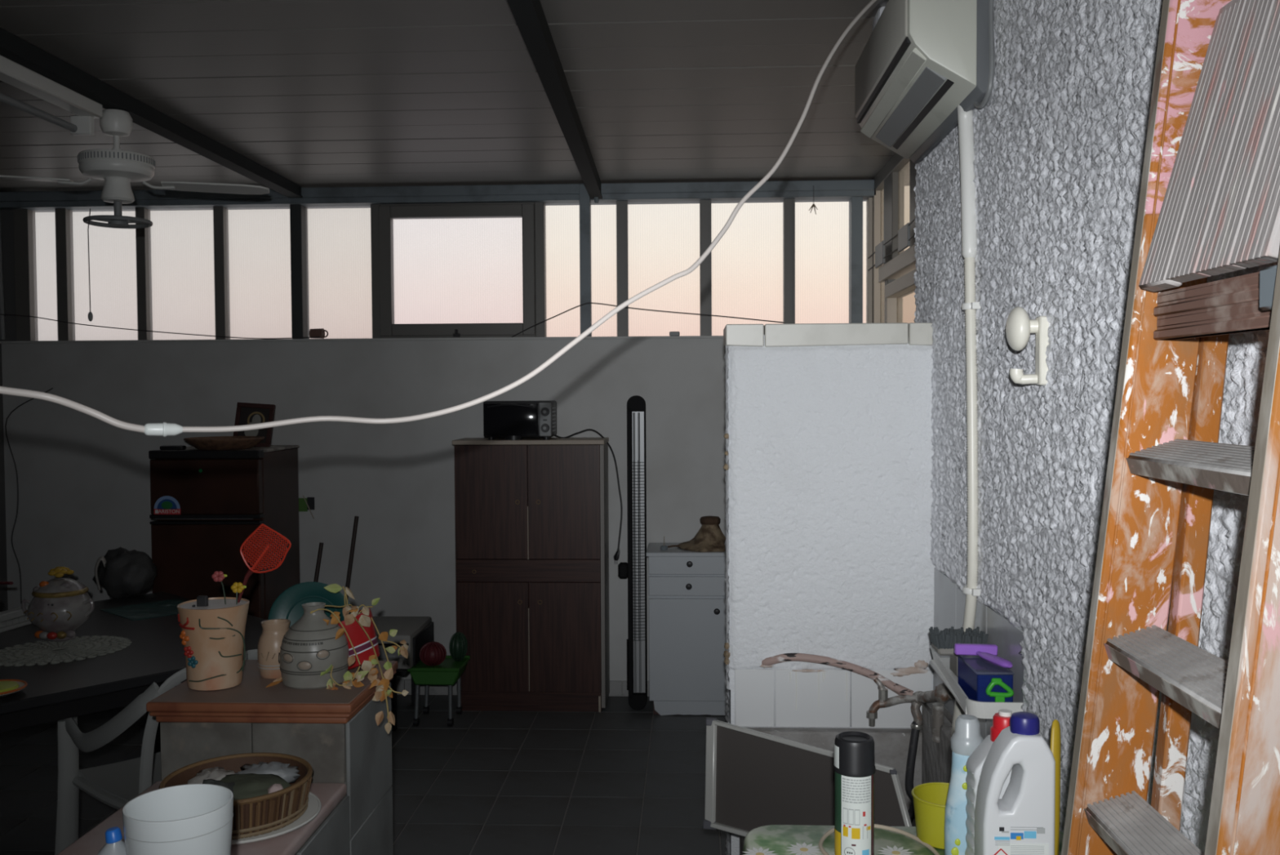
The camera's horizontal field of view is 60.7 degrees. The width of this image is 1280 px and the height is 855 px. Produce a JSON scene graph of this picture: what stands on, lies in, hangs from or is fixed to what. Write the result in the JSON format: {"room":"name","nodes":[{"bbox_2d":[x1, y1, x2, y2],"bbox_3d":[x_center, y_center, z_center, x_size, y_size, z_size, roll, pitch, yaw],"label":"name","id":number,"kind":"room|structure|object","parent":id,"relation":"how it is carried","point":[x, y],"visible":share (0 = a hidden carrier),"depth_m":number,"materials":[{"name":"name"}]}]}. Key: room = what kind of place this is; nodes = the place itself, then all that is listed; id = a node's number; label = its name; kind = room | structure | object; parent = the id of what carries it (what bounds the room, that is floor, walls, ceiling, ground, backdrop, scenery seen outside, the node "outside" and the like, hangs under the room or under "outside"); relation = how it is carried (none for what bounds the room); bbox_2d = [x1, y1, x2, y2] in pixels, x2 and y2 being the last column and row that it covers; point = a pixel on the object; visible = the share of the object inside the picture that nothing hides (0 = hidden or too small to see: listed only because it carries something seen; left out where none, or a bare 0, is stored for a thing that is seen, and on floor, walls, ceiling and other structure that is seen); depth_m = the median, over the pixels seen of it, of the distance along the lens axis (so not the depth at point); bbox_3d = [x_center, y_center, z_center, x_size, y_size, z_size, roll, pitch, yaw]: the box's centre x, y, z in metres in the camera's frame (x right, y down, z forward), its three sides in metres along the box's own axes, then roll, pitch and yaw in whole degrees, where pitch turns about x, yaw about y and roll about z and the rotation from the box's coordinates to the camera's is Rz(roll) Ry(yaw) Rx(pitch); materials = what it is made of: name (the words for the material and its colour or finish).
{"room":"sunroom","nodes":[
{"label":"sunroom","id":0,"kind":"room"},
{"bbox_2d":[0,339,8,611],"bbox_3d":[-3.849,0.221,2.468,0.160,3.000,7.760,0,2,3],"label":"wall","id":1,"kind":"structure","parent":0,"point":[3,571],"depth_m":6.16,"materials":[{"name":"grey paint"}]},
{"bbox_2d":[1,337,725,696],"bbox_3d":[-1.155,0.545,6.160,5.280,2.085,0.160,0,2,3],"label":"wall","id":2,"kind":"structure","parent":0,"point":[84,479],"depth_m":6.09,"materials":[{"name":"grey paint"}]},
{"bbox_2d":[4,387,53,604],"bbox_3d":[-3.438,0.388,6.165,0.283,1.223,0.006,0,2,3],"label":"cable","id":3,"kind":"object","parent":2,"relation":"attached to","point":[51,388],"visible":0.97,"depth_m":6.17,"materials":[{"name":"black plastic"}]},
{"bbox_2d":[298,495,315,518],"bbox_3d":[-1.871,0.444,6.092,0.113,0.132,0.020,0,2,3],"label":"leaflet","id":4,"kind":"object","parent":2,"relation":"attached to","point":[304,504],"visible":0.9,"depth_m":6.10,"materials":[{"name":"green paper"}]},
{"bbox_2d":[306,497,315,509],"bbox_3d":[-1.837,0.424,6.096,0.040,0.070,0.005,0,2,3],"label":"photo","id":5,"kind":"object","parent":4,"relation":"attached to","point":[310,500],"depth_m":6.09,"materials":[{"name":"grey"}]},
{"bbox_2d":[0,179,875,343],"bbox_3d":[-1.193,-0.900,6.035,4.934,0.835,0.200,0,2,3],"label":"window","id":6,"kind":"structure","parent":2,"relation":"in","point":[18,260],"depth_m":5.99,"materials":[{"name":"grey metal"}]},
{"bbox_2d":[0,314,319,338],"bbox_3d":[-2.694,-0.559,6.015,1.889,0.154,0.006,0,2,3],"label":"wire","id":7,"kind":"object","parent":6,"relation":"attached to","point":[0,314],"visible":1,"depth_m":6.01,"materials":[{"name":"grey"}]},
{"bbox_2d":[309,328,328,338],"bbox_3d":[-1.767,-0.519,6.029,0.102,0.056,0.056,0,2,3],"label":"mug","id":8,"kind":"object","parent":6,"relation":"on","point":[320,332],"visible":0.97,"depth_m":6.01,"materials":[{"name":"brown ceramic"}]},
{"bbox_2d":[370,202,546,337],"bbox_3d":[-1.004,-0.868,6.027,0.962,0.747,0.120,0,2,3],"label":"window","id":9,"kind":"structure","parent":6,"relation":"attached to","point":[533,215],"depth_m":6.00,"materials":[{"name":"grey metal"}]},
{"bbox_2d":[511,302,784,337],"bbox_3d":[0.032,-0.584,5.887,1.482,0.181,0.070,0,2,5],"label":"wire","id":10,"kind":"object","parent":6,"relation":"attached to","point":[588,302],"visible":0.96,"depth_m":5.86,"materials":[{"name":"grey"}]},
{"bbox_2d":[669,331,679,336],"bbox_3d":[0.189,-0.510,5.954,0.056,0.024,0.030,0,2,3],"label":"block","id":11,"kind":"object","parent":6,"relation":"on","point":[671,333],"visible":1,"depth_m":5.94,"materials":[{"name":"grey plastic"}]},
{"bbox_2d":[396,679,648,695],"bbox_3d":[-1.165,1.449,6.104,4.573,0.082,0.012,0,2,3],"label":"baseboard","id":12,"kind":"structure","parent":2,"relation":"attached to","point":[617,687],"depth_m":6.09,"materials":[{"name":"tile"}]},
{"bbox_2d":[0,693,727,854],"bbox_3d":[-1.303,1.688,2.318,5.330,0.150,8.000,0,2,3],"label":"floor","id":13,"kind":"structure","parent":0,"point":[620,779],"depth_m":4.73,"materials":[{"name":"grey tile"}]},
{"bbox_2d":[0,591,266,753],"bbox_3d":[-2.288,1.188,4.028,1.500,0.750,1.750,1,3,42],"label":"dining table","id":14,"kind":"object","parent":13,"relation":"on","point":[62,690],"visible":0.3,"depth_m":3.72,"materials":[{"name":"grey paint"}]},
{"bbox_2d":[0,679,27,697],"bbox_3d":[-2.011,0.814,3.397,0.185,0.033,0.185,0,2,3],"label":"saucer","id":15,"kind":"object","parent":14,"relation":"on","point":[7,686],"visible":1,"depth_m":3.40,"materials":[{"name":"yellow ceramic"}]},
{"bbox_2d":[0,604,31,632],"bbox_3d":[-2.523,0.769,4.335,0.050,0.070,0.399,0,2,11],"label":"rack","id":16,"kind":"object","parent":14,"relation":"on","point":[14,618],"visible":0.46,"depth_m":4.36,"materials":[{"name":"grey"}]},
{"bbox_2d":[0,635,132,666],"bbox_3d":[-2.116,0.811,3.978,0.421,0.008,0.489,1,2,38],"label":"doily","id":17,"kind":"object","parent":14,"relation":"on","point":[42,652],"visible":0.97,"depth_m":3.96,"materials":[{"name":"grey fabric"}]},
{"bbox_2d":[21,566,93,641],"bbox_3d":[-2.197,0.665,4.138,0.235,0.277,0.234,1,3,44],"label":"lidded pot","id":18,"kind":"object","parent":17,"relation":"on","point":[58,606],"visible":1,"depth_m":4.08,"materials":[{"name":"grey ceramic"}]},
{"bbox_2d":[92,546,156,598],"bbox_3d":[-2.396,0.678,5.098,0.292,0.244,0.211,0,2,3],"label":"shopping bag","id":19,"kind":"object","parent":14,"relation":"on","point":[122,572],"visible":0.98,"depth_m":5.03,"materials":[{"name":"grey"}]},
{"bbox_2d":[99,598,186,620],"bbox_3d":[-2.100,0.783,4.742,0.340,0.011,0.340,1,3,42],"label":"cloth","id":20,"kind":"object","parent":14,"relation":"on","point":[168,606],"visible":0.81,"depth_m":4.71,"materials":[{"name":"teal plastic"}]},
{"bbox_2d":[54,648,257,854],"bbox_3d":[-1.511,1.138,3.624,0.623,0.872,0.620,1,2,39],"label":"armchair","id":21,"kind":"object","parent":13,"relation":"on","point":[114,784],"visible":0.26,"depth_m":3.53,"materials":[{"name":"grey plastic"}]},
{"bbox_2d":[148,444,299,619],"bbox_3d":[-2.126,0.806,5.659,0.555,1.405,0.568,0,2,3],"label":"cabinet","id":22,"kind":"object","parent":13,"relation":"on","point":[205,504],"visible":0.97,"depth_m":5.38,"materials":[{"name":"brown wood"}]},
{"bbox_2d":[160,444,186,449],"bbox_3d":[-2.332,0.100,5.454,0.118,0.024,0.050,0,2,3],"label":"remote control","id":23,"kind":"object","parent":22,"relation":"on","point":[164,446],"visible":1,"depth_m":5.43,"materials":[{"name":"black plastic"}]},
{"bbox_2d":[183,435,264,449],"bbox_3d":[-2.102,0.080,5.528,0.386,0.057,0.386,0,2,3],"label":"shallow dish","id":24,"kind":"object","parent":22,"relation":"on","point":[216,442],"visible":1,"depth_m":5.41,"materials":[{"name":"brown wood"}]},
{"bbox_2d":[185,444,299,452],"bbox_3d":[-2.128,0.111,5.665,0.549,0.014,0.510,0,2,3],"label":"countertop","id":25,"kind":"structure","parent":22,"relation":"on","point":[273,447],"depth_m":5.62,"materials":[{"name":"black wood"}]},
{"bbox_2d":[233,401,275,446],"bbox_3d":[-2.030,-0.012,5.740,0.215,0.242,0.061,0,2,3],"label":"picture","id":26,"kind":"object","parent":22,"relation":"on","point":[246,413],"visible":0.62,"depth_m":5.74,"materials":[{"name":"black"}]},
{"bbox_2d":[237,406,269,443],"bbox_3d":[-2.030,-0.012,5.742,0.173,0.199,0.043,0,2,3],"label":"print","id":27,"kind":"object","parent":26,"relation":"attached to","point":[246,415],"depth_m":5.74,"materials":[{"name":"grey"}]},
{"bbox_2d":[57,659,398,854],"bbox_3d":[-0.984,1.147,2.617,0.523,0.909,1.140,0,2,3],"label":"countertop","id":28,"kind":"structure","parent":13,"relation":"on","point":[337,732],"depth_m":2.76,"materials":[{"name":"grey stone"}]},
{"bbox_2d":[177,596,248,690],"bbox_3d":[-1.128,0.574,2.895,0.181,0.219,0.176,0,2,3],"label":"ceramic planter","id":29,"kind":"object","parent":28,"relation":"on","point":[212,635],"visible":1,"depth_m":2.83,"materials":[{"name":"white ceramic"}]},
{"bbox_2d":[196,595,208,606],"bbox_3d":[-1.148,0.548,2.882,0.032,0.213,0.028,0,2,3],"label":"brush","id":30,"kind":"object","parent":29,"relation":"in","point":[202,600],"visible":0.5,"depth_m":2.87,"materials":[{"name":"black plastic"}]},
{"bbox_2d":[211,570,226,604],"bbox_3d":[-1.109,0.517,2.901,0.056,0.273,0.015,0,2,9],"label":"flower","id":31,"kind":"object","parent":29,"relation":"in","point":[217,575],"visible":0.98,"depth_m":2.90,"materials":[{"name":"pink plastic"}]},
{"bbox_2d":[231,582,246,604],"bbox_3d":[-1.064,0.532,2.898,0.043,0.243,0.018,0,2,3],"label":"flower","id":32,"kind":"object","parent":29,"relation":"in","point":[234,588],"visible":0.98,"depth_m":2.89,"materials":[{"name":"yellow plastic"}]},
{"bbox_2d":[237,523,291,602],"bbox_3d":[-1.020,0.455,2.921,0.175,0.396,0.038,-1,2,-11],"label":"fly swatter","id":33,"kind":"object","parent":29,"relation":"in","point":[252,569],"visible":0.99,"depth_m":2.92,"materials":[{"name":"red plastic"}]},
{"bbox_2d":[257,618,290,678],"bbox_3d":[-1.000,0.606,2.999,0.098,0.147,0.101,0,2,3],"label":"ceramic jar","id":34,"kind":"object","parent":28,"relation":"on","point":[273,631],"visible":0.66,"depth_m":2.96,"materials":[{"name":"beige ceramic"}]},
{"bbox_2d":[265,676,282,687],"bbox_3d":[-0.959,0.670,2.874,0.052,0.020,0.029,-2,2,-40],"label":"fallen leaf","id":35,"kind":"object","parent":28,"relation":"on","point":[278,680],"visible":0.95,"depth_m":2.87,"materials":[{"name":"brown plant"}]},
{"bbox_2d":[231,791,321,844],"bbox_3d":[-0.906,0.888,2.494,0.343,0.020,0.343,0,2,3],"label":"plate","id":36,"kind":"object","parent":28,"relation":"on","point":[314,804],"visible":0.22,"depth_m":2.43,"materials":[{"name":"white ceramic"}]},
{"bbox_2d":[158,751,312,839],"bbox_3d":[-0.918,0.842,2.494,0.330,0.096,0.330,0,2,3],"label":"wicker basket","id":37,"kind":"object","parent":36,"relation":"on","point":[255,815],"visible":0.52,"depth_m":2.44,"materials":[{"name":"brown wicker"}]},
{"bbox_2d":[187,766,235,783],"bbox_3d":[-0.993,0.824,2.523,0.113,0.066,0.138,0,2,3],"label":"crumpled paper","id":38,"kind":"object","parent":37,"relation":"in","point":[216,772],"visible":0.44,"depth_m":2.51,"materials":[{"name":"grey paper"}]},
{"bbox_2d":[202,778,234,798],"bbox_3d":[-0.950,0.829,2.440,0.100,0.088,0.096,-2,3,-43],"label":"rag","id":39,"kind":"object","parent":37,"relation":"in","point":[229,785],"visible":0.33,"depth_m":2.44,"materials":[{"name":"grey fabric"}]},
{"bbox_2d":[219,773,291,799],"bbox_3d":[-0.896,0.824,2.487,0.205,0.053,0.128,0,2,3],"label":"cloth","id":40,"kind":"object","parent":37,"relation":"in","point":[246,785],"visible":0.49,"depth_m":2.47,"materials":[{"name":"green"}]},
{"bbox_2d":[267,782,283,793],"bbox_3d":[-0.820,0.821,2.458,0.036,0.038,0.041,0,2,3],"label":"pebble","id":41,"kind":"object","parent":40,"relation":"on","point":[274,787],"visible":0.47,"depth_m":2.45,"materials":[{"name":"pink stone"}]},
{"bbox_2d":[235,760,300,782],"bbox_3d":[-0.878,0.814,2.565,0.163,0.058,0.083,0,2,3],"label":"plastic bag","id":42,"kind":"object","parent":37,"relation":"in","point":[290,774],"visible":0.61,"depth_m":2.55,"materials":[{"name":"grey plastic"}]},
{"bbox_2d":[267,581,351,627],"bbox_3d":[-0.931,0.554,3.101,0.246,0.228,0.058,0,2,3],"label":"plate","id":43,"kind":"object","parent":28,"relation":"on","point":[288,605],"visible":0.33,"depth_m":3.11,"materials":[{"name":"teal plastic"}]},
{"bbox_2d":[278,601,349,688],"bbox_3d":[-0.873,0.577,2.922,0.182,0.210,0.182,0,2,3],"label":"vase","id":44,"kind":"object","parent":28,"relation":"on","point":[309,646],"visible":0.95,"depth_m":2.86,"materials":[{"name":"grey ceramic"}]},
{"bbox_2d":[337,607,380,669],"bbox_3d":[-0.810,0.591,3.051,0.165,0.168,0.146,0,2,3],"label":"pot","id":45,"kind":"object","parent":28,"relation":"on","point":[362,646],"visible":0.5,"depth_m":3.00,"materials":[{"name":"red"}]},
{"bbox_2d":[310,583,408,733],"bbox_3d":[-0.729,0.602,2.913,0.295,0.336,0.337,0,2,3],"label":"artificial flowers","id":46,"kind":"object","parent":45,"relation":"in","point":[381,694],"visible":0.98,"depth_m":2.86,"materials":[{"name":"brown plastic"}]},
{"bbox_2d":[313,542,323,582],"bbox_3d":[-1.811,1.069,5.986,0.027,0.855,0.255,0,2,19],"label":"wooden pole","id":47,"kind":"object","parent":13,"relation":"on","point":[321,544],"visible":0.16,"depth_m":6.05,"materials":[{"name":"grey wood"}]},
{"bbox_2d":[345,515,359,598],"bbox_3d":[-1.611,0.996,5.959,0.027,1.002,0.284,0,2,19],"label":"wooden pole","id":48,"kind":"object","parent":13,"relation":"on","point":[356,517],"visible":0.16,"depth_m":6.02,"materials":[{"name":"grey wood"}]},
{"bbox_2d":[390,668,415,730],"bbox_3d":[-1.370,1.354,5.684,0.430,0.300,0.465,0,2,3],"label":"stand","id":49,"kind":"object","parent":13,"relation":"on","point":[400,672],"visible":0.19,"depth_m":5.45,"materials":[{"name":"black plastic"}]},
{"bbox_2d":[373,616,434,668],"bbox_3d":[-1.344,1.116,5.692,0.444,0.175,0.470,0,2,3],"label":"printer","id":50,"kind":"object","parent":49,"relation":"on","point":[416,631],"visible":0.36,"depth_m":5.57,"materials":[{"name":"grey plastic"}]},
{"bbox_2d":[407,654,470,725],"bbox_3d":[-1.028,1.352,5.610,0.260,0.304,0.280,0,2,3],"label":"stool","id":51,"kind":"object","parent":13,"relation":"on","point":[450,671],"visible":0.98,"depth_m":5.50,"materials":[{"name":"green plastic"}]},
{"bbox_2d":[419,640,446,666],"bbox_3d":[-1.055,1.152,5.565,0.137,0.123,0.138,0,2,3],"label":"ball","id":52,"kind":"object","parent":51,"relation":"on","point":[432,653],"visible":1,"depth_m":5.52,"materials":[{"name":"red plastic"}]},
{"bbox_2d":[409,657,468,684],"bbox_3d":[-1.028,1.250,5.607,0.254,0.080,0.260,0,2,3],"label":"tray","id":53,"kind":"object","parent":51,"relation":"on","point":[450,670],"depth_m":5.48,"materials":[{"name":"green plastic"}]},
{"bbox_2d":[448,631,467,661],"bbox_3d":[-0.941,1.134,5.659,0.094,0.152,0.123,0,2,3],"label":"ball","id":54,"kind":"object","parent":51,"relation":"on","point":[458,645],"visible":1,"depth_m":5.62,"materials":[{"name":"green plastic"}]},
{"bbox_2d":[451,437,609,711],"bbox_3d":[-0.575,0.777,5.883,0.800,1.433,0.327,0,2,3],"label":"cabinet","id":55,"kind":"object","parent":13,"relation":"on","point":[531,515],"visible":0.98,"depth_m":5.73,"materials":[{"name":"brown wood"}]},
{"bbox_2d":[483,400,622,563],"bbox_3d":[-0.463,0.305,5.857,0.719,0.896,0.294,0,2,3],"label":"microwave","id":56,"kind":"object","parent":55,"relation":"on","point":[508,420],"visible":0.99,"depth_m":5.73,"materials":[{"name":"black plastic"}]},
{"bbox_2d":[617,395,647,709],"bbox_3d":[-0.041,0.662,5.790,0.149,1.663,0.085,0,2,3],"label":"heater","id":57,"kind":"object","parent":13,"relation":"on","point":[635,569],"visible":1,"depth_m":5.77,"materials":[{"name":"black"}]},
{"bbox_2d":[645,542,726,715],"bbox_3d":[0.312,1.065,5.816,0.541,0.853,0.397,0,2,3],"label":"base cabinet","id":58,"kind":"object","parent":13,"relation":"on","point":[687,628],"visible":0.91,"depth_m":5.65,"materials":[{"name":"grey wood"}]},
{"bbox_2d":[678,515,725,551],"bbox_3d":[0.365,0.555,5.816,0.337,0.166,0.356,0,2,3],"label":"ornament","id":59,"kind":"object","parent":58,"relation":"on","point":[709,537],"visible":0.92,"depth_m":5.75,"materials":[{"name":"ceramic"}]},
{"bbox_2d":[739,702,951,854],"bbox_3d":[0.547,1.192,2.817,0.575,0.790,0.798,0,2,3],"label":"basin","id":60,"kind":"object","parent":13,"relation":"on","point":[933,762],"visible":0.11,"depth_m":3.15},
{"bbox_2d":[702,716,911,836],"bbox_3d":[0.409,0.937,2.718,0.074,0.286,0.695,-2,3,-44],"label":"framed panel","id":61,"kind":"object","parent":60,"relation":"in","point":[754,779],"visible":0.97,"depth_m":2.81,"materials":[{"name":"grey"}]},
{"bbox_2d":[1061,0,1279,854],"bbox_3d":[0.586,0.488,1.226,0.337,2.300,0.390,0,2,3],"label":"stepladder","id":62,"kind":"object","parent":13,"relation":"on","point":[1209,202],"visible":1,"depth_m":1.31,"materials":[{"name":"paint"}]},
{"bbox_3d":[0.474,1.175,1.724,0.530,0.895,0.460,0,2,3],"label":"side table","id":63,"kind":"object","parent":13,"relation":"on","visible":0},
{"bbox_2d":[742,824,1063,854],"bbox_3d":[0.465,0.822,1.712,0.600,0.202,0.527,0,2,3],"label":"oilcloth","id":64,"kind":"object","parent":63,"relation":"on","point":[769,839],"visible":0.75,"depth_m":1.89,"materials":[{"name":"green plastic"}]},
{"bbox_2d":[833,730,875,854],"bbox_3d":[0.358,0.616,1.822,0.069,0.205,0.069,0,2,21],"label":"aerosol can","id":65,"kind":"object","parent":64,"relation":"on","point":[854,765],"visible":1,"depth_m":1.79,"materials":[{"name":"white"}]},
{"bbox_2d":[842,777,870,803],"bbox_3d":[0.356,0.596,1.793,0.045,0.039,0.009,0,2,4],"label":"print","id":66,"kind":"object","parent":65,"relation":"attached to","point":[855,789],"depth_m":1.79,"materials":[{"name":"grey paper"}]},
{"bbox_2d":[818,823,939,854],"bbox_3d":[0.404,0.714,1.853,0.199,0.007,0.207,0,2,3],"label":"loop","id":67,"kind":"object","parent":64,"relation":"on","point":[828,833],"visible":0.77,"depth_m":1.90,"materials":[{"name":"beige"}]},
{"bbox_2d":[911,782,949,849],"bbox_3d":[0.530,0.675,1.894,0.116,0.081,0.116,0,2,3],"label":"tub","id":68,"kind":"object","parent":64,"relation":"on","point":[930,798],"visible":0.44,"depth_m":1.87,"materials":[{"name":"yellow plastic"}]},
{"bbox_2d":[944,714,983,854],"bbox_3d":[0.542,0.597,1.807,0.073,0.242,0.061,0,2,3],"label":"bottle","id":69,"kind":"object","parent":64,"relation":"on","point":[966,736],"visible":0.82,"depth_m":1.79,"materials":[{"name":"white"}]},
{"bbox_2d":[964,708,1013,854],"bbox_3d":[0.578,0.584,1.729,0.113,0.273,0.058,0,2,3],"label":"bottle","id":70,"kind":"object","parent":64,"relation":"on","point":[1001,720],"visible":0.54,"depth_m":1.72,"materials":[{"name":"white plastic"}]},
{"bbox_2d":[974,711,1055,854],"bbox_3d":[0.557,0.574,1.625,0.104,0.300,0.060,0,2,3],"label":"bottle","id":71,"kind":"object","parent":64,"relation":"on","point":[1022,821],"visible":1,"depth_m":1.60,"materials":[{"name":"white plastic"}]},
{"bbox_2d":[1010,832,1023,839],"bbox_3d":[0.551,0.597,1.597,0.018,0.009,0.001,0,2,3],"label":"picture","id":72,"kind":"object","parent":71,"relation":"on","point":[1013,835],"depth_m":1.60,"materials":[{"name":"blue paper"}]},
{"bbox_2d":[1010,826,1043,827],"bbox_3d":[0.565,0.584,1.595,0.047,0.001,0.001,0,2,3],"label":"print","id":73,"kind":"object","parent":71,"relation":"on","point":[1011,826],"depth_m":1.60,"materials":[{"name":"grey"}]},
{"bbox_2d":[1036,827,1044,833],"bbox_3d":[0.586,0.589,1.595,0.012,0.008,0.001,0,2,3],"label":"picture","id":74,"kind":"object","parent":71,"relation":"on","point":[1039,830],"depth_m":1.59,"materials":[{"name":"grey paper"}]},
{"bbox_2d":[1049,719,1060,854],"bbox_3d":[0.683,0.602,1.799,0.018,0.225,0.078,1,2,25],"label":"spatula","id":75,"kind":"object","parent":64,"relation":"on","point":[1055,744],"visible":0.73,"depth_m":1.80,"materials":[{"name":"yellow plastic"}]},
{"bbox_3d":[-0.745,1.181,1.675,0.390,0.900,0.390,0,2,3],"label":"wooden stool","id":76,"kind":"object","parent":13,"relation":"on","visible":0},
{"bbox_2d":[97,826,125,854],"bbox_3d":[-0.789,0.666,1.641,0.066,0.131,0.066,0,2,3],"label":"bottle","id":77,"kind":"object","parent":76,"relation":"on","point":[114,845],"visible":0.97,"depth_m":1.63,"materials":[{"name":"white"}]},
{"bbox_2d":[122,783,233,854],"bbox_3d":[-0.698,0.648,1.656,0.155,0.164,0.155,0,2,3],"label":"bucket","id":78,"kind":"object","parent":76,"relation":"on","point":[188,819],"visible":1,"depth_m":1.63,"materials":[{"name":"white plastic"}]},
{"bbox_2d":[0,0,909,191],"bbox_3d":[-1.318,-1.280,2.245,5.330,0.152,8.054,0,2,3],"label":"ceiling","id":79,"kind":"structure","parent":0,"point":[314,93],"depth_m":4.06,"materials":[{"name":"grey"}]},
{"bbox_2d":[0,27,302,198],"bbox_3d":[-2.054,-1.165,2.220,0.075,0.064,7.520,0,2,3],"label":"roof beam","id":80,"kind":"structure","parent":79,"relation":"attached to","point":[14,48],"depth_m":4.21,"materials":[{"name":"grey paint"}]},
{"bbox_2d":[0,55,102,136],"bbox_3d":[-2.069,-1.112,3.329,0.103,0.120,1.430,0,2,3],"label":"fluorescent light fixture","id":81,"kind":"object","parent":80,"relation":"attached to","point":[86,109],"visible":1,"depth_m":3.76,"materials":[{"name":"white plastic"}]},
{"bbox_2d":[0,109,269,321],"bbox_3d":[-1.979,-0.797,4.142,1.083,0.795,0.267,-1,2,-28],"label":"ceiling fan","id":82,"kind":"object","parent":80,"relation":"hanging from","point":[117,167],"visible":1,"depth_m":4.09,"materials":[{"name":"white plastic"}]},
{"bbox_2d":[0,0,876,436],"bbox_3d":[-1.127,-0.586,1.670,3.932,1.193,0.710,-1,2,-19],"label":"cable","id":83,"kind":"object","parent":79,"relation":"hanging from","point":[164,428],"visible":1,"depth_m":1.66,"materials":[{"name":"grey plastic"}]},
{"bbox_2d":[506,0,602,203],"bbox_3d":[-0.344,-1.144,2.152,0.065,0.121,7.541,0,2,2],"label":"roof beam","id":84,"kind":"structure","parent":79,"relation":"attached to","point":[529,15],"depth_m":3.71,"materials":[{"name":"grey paint"}]},
{"bbox_2d":[723,322,935,854],"bbox_3d":[0.565,0.633,3.308,0.629,1.876,0.244,0,2,3],"label":"wall partition","id":85,"kind":"structure","parent":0,"point":[828,466],"depth_m":3.18,"materials":[{"name":"white paint"}]},
{"bbox_2d":[761,652,955,742],"bbox_3d":[0.602,0.761,3.067,0.542,0.202,0.258,0,2,9],"label":"tap","id":86,"kind":"object","parent":85,"relation":"attached to","point":[942,694],"visible":0.97,"depth_m":3.13,"materials":[{"name":"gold metal"}]},
{"bbox_2d":[905,720,923,823],"bbox_3d":[0.760,0.979,3.045,0.052,0.270,0.233,1,2,25],"label":"hose","id":87,"kind":"object","parent":86,"relation":"attached to","point":[916,728],"visible":0.73,"depth_m":3.09,"materials":[{"name":"rubber"}]},
{"bbox_2d":[872,0,1278,853],"bbox_3d":[0.799,0.282,0.892,0.392,2.930,5.036,0,2,3],"label":"wall","id":88,"kind":"structure","parent":0,"point":[1060,134],"depth_m":2.12,"materials":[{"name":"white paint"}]},
{"bbox_2d":[854,0,989,163],"bbox_3d":[0.731,-0.935,2.901,0.203,0.311,0.800,0,2,3],"label":"air conditioner","id":89,"kind":"object","parent":88,"relation":"attached to","point":[922,60],"visible":1,"depth_m":2.65,"materials":[{"name":"plastic"}]},
{"bbox_2d":[951,105,981,735],"bbox_3d":[0.809,0.046,2.736,0.048,1.712,0.227,0,2,3],"label":"drain pipe","id":90,"kind":"object","parent":88,"relation":"attached to","point":[966,124],"visible":0.72,"depth_m":2.65,"materials":[{"name":"white plastic"}]},
{"bbox_2d":[928,644,1023,718],"bbox_3d":[0.770,0.592,2.576,0.121,0.036,0.524,0,2,3],"label":"soap shelf","id":91,"kind":"object","parent":88,"relation":"attached to","point":[971,694],"visible":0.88,"depth_m":2.46,"materials":[{"name":"white plastic"}]},
{"bbox_2d":[928,626,988,678],"bbox_3d":[0.762,0.540,2.626,0.128,0.110,0.084,0,2,3],"label":"brush","id":92,"kind":"object","parent":91,"relation":"on","point":[964,666],"visible":0.82,"depth_m":2.59,"materials":[{"name":"grey plastic"}]},
{"bbox_2d":[928,657,1010,704],"bbox_3d":[0.770,0.604,2.563,0.113,0.012,0.490,0,2,3],"label":"tray","id":93,"kind":"object","parent":91,"relation":"on","point":[975,689],"depth_m":2.53,"materials":[{"name":"white plastic"}]},
{"bbox_2d":[985,677,1013,702],"bbox_3d":[0.768,0.570,2.332,0.059,0.071,0.011,0,2,3],"label":"grip","id":94,"kind":"object","parent":91,"relation":"on","point":[999,696],"visible":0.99,"depth_m":2.33,"materials":[{"name":"green plastic"}]},
{"bbox_3d":[0.765,0.561,2.423,0.082,0.081,0.174,0,2,3],"label":"box","id":95,"kind":"object","parent":91,"relation":"on","visible":0},
{"bbox_2d":[954,643,1012,667],"bbox_3d":[0.759,0.505,2.416,0.097,0.026,0.135,0,2,3],"label":"squeegee","id":96,"kind":"object","parent":95,"relation":"on","point":[988,652],"visible":1,"depth_m":2.47,"materials":[{"name":"purple plastic"}]},
{"bbox_2d":[973,0,995,108],"bbox_3d":[0.801,-0.891,2.546,0.024,0.294,0.137,0,2,-1],"label":"lead","id":97,"kind":"object","parent":88,"relation":"attached to","point":[977,104],"visible":0.95,"depth_m":2.50,"materials":[{"name":"grey plastic"}]},
{"bbox_2d":[1005,306,1048,385],"bbox_3d":[0.767,-0.162,2.173,0.074,0.156,0.076,0,2,3],"label":"holder","id":98,"kind":"object","parent":88,"relation":"attached to","point":[1019,326],"visible":1,"depth_m":2.15,"materials":[{"name":"white plastic"}]},
{"bbox_3d":[1.318,0.608,4.647,0.200,2.030,2.960,0,2,3],"label":"wall","id":99,"kind":"structure","parent":0,"visible":0},
{"bbox_2d":[871,152,916,323],"bbox_3d":[1.220,-0.852,4.649,0.085,0.890,2.550,0,2,3],"label":"window","id":100,"kind":"structure","parent":99,"relation":"in","point":[893,280],"depth_m":5.36,"materials":[{"name":"beige"}]},
{"bbox_2d":[867,218,915,271],"bbox_3d":[1.165,-0.860,4.606,0.012,0.150,2.480,0,2,3],"label":"rod bracket","id":101,"kind":"object","parent":100,"relation":"attached to","point":[904,233],"visible":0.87,"depth_m":4.97,"materials":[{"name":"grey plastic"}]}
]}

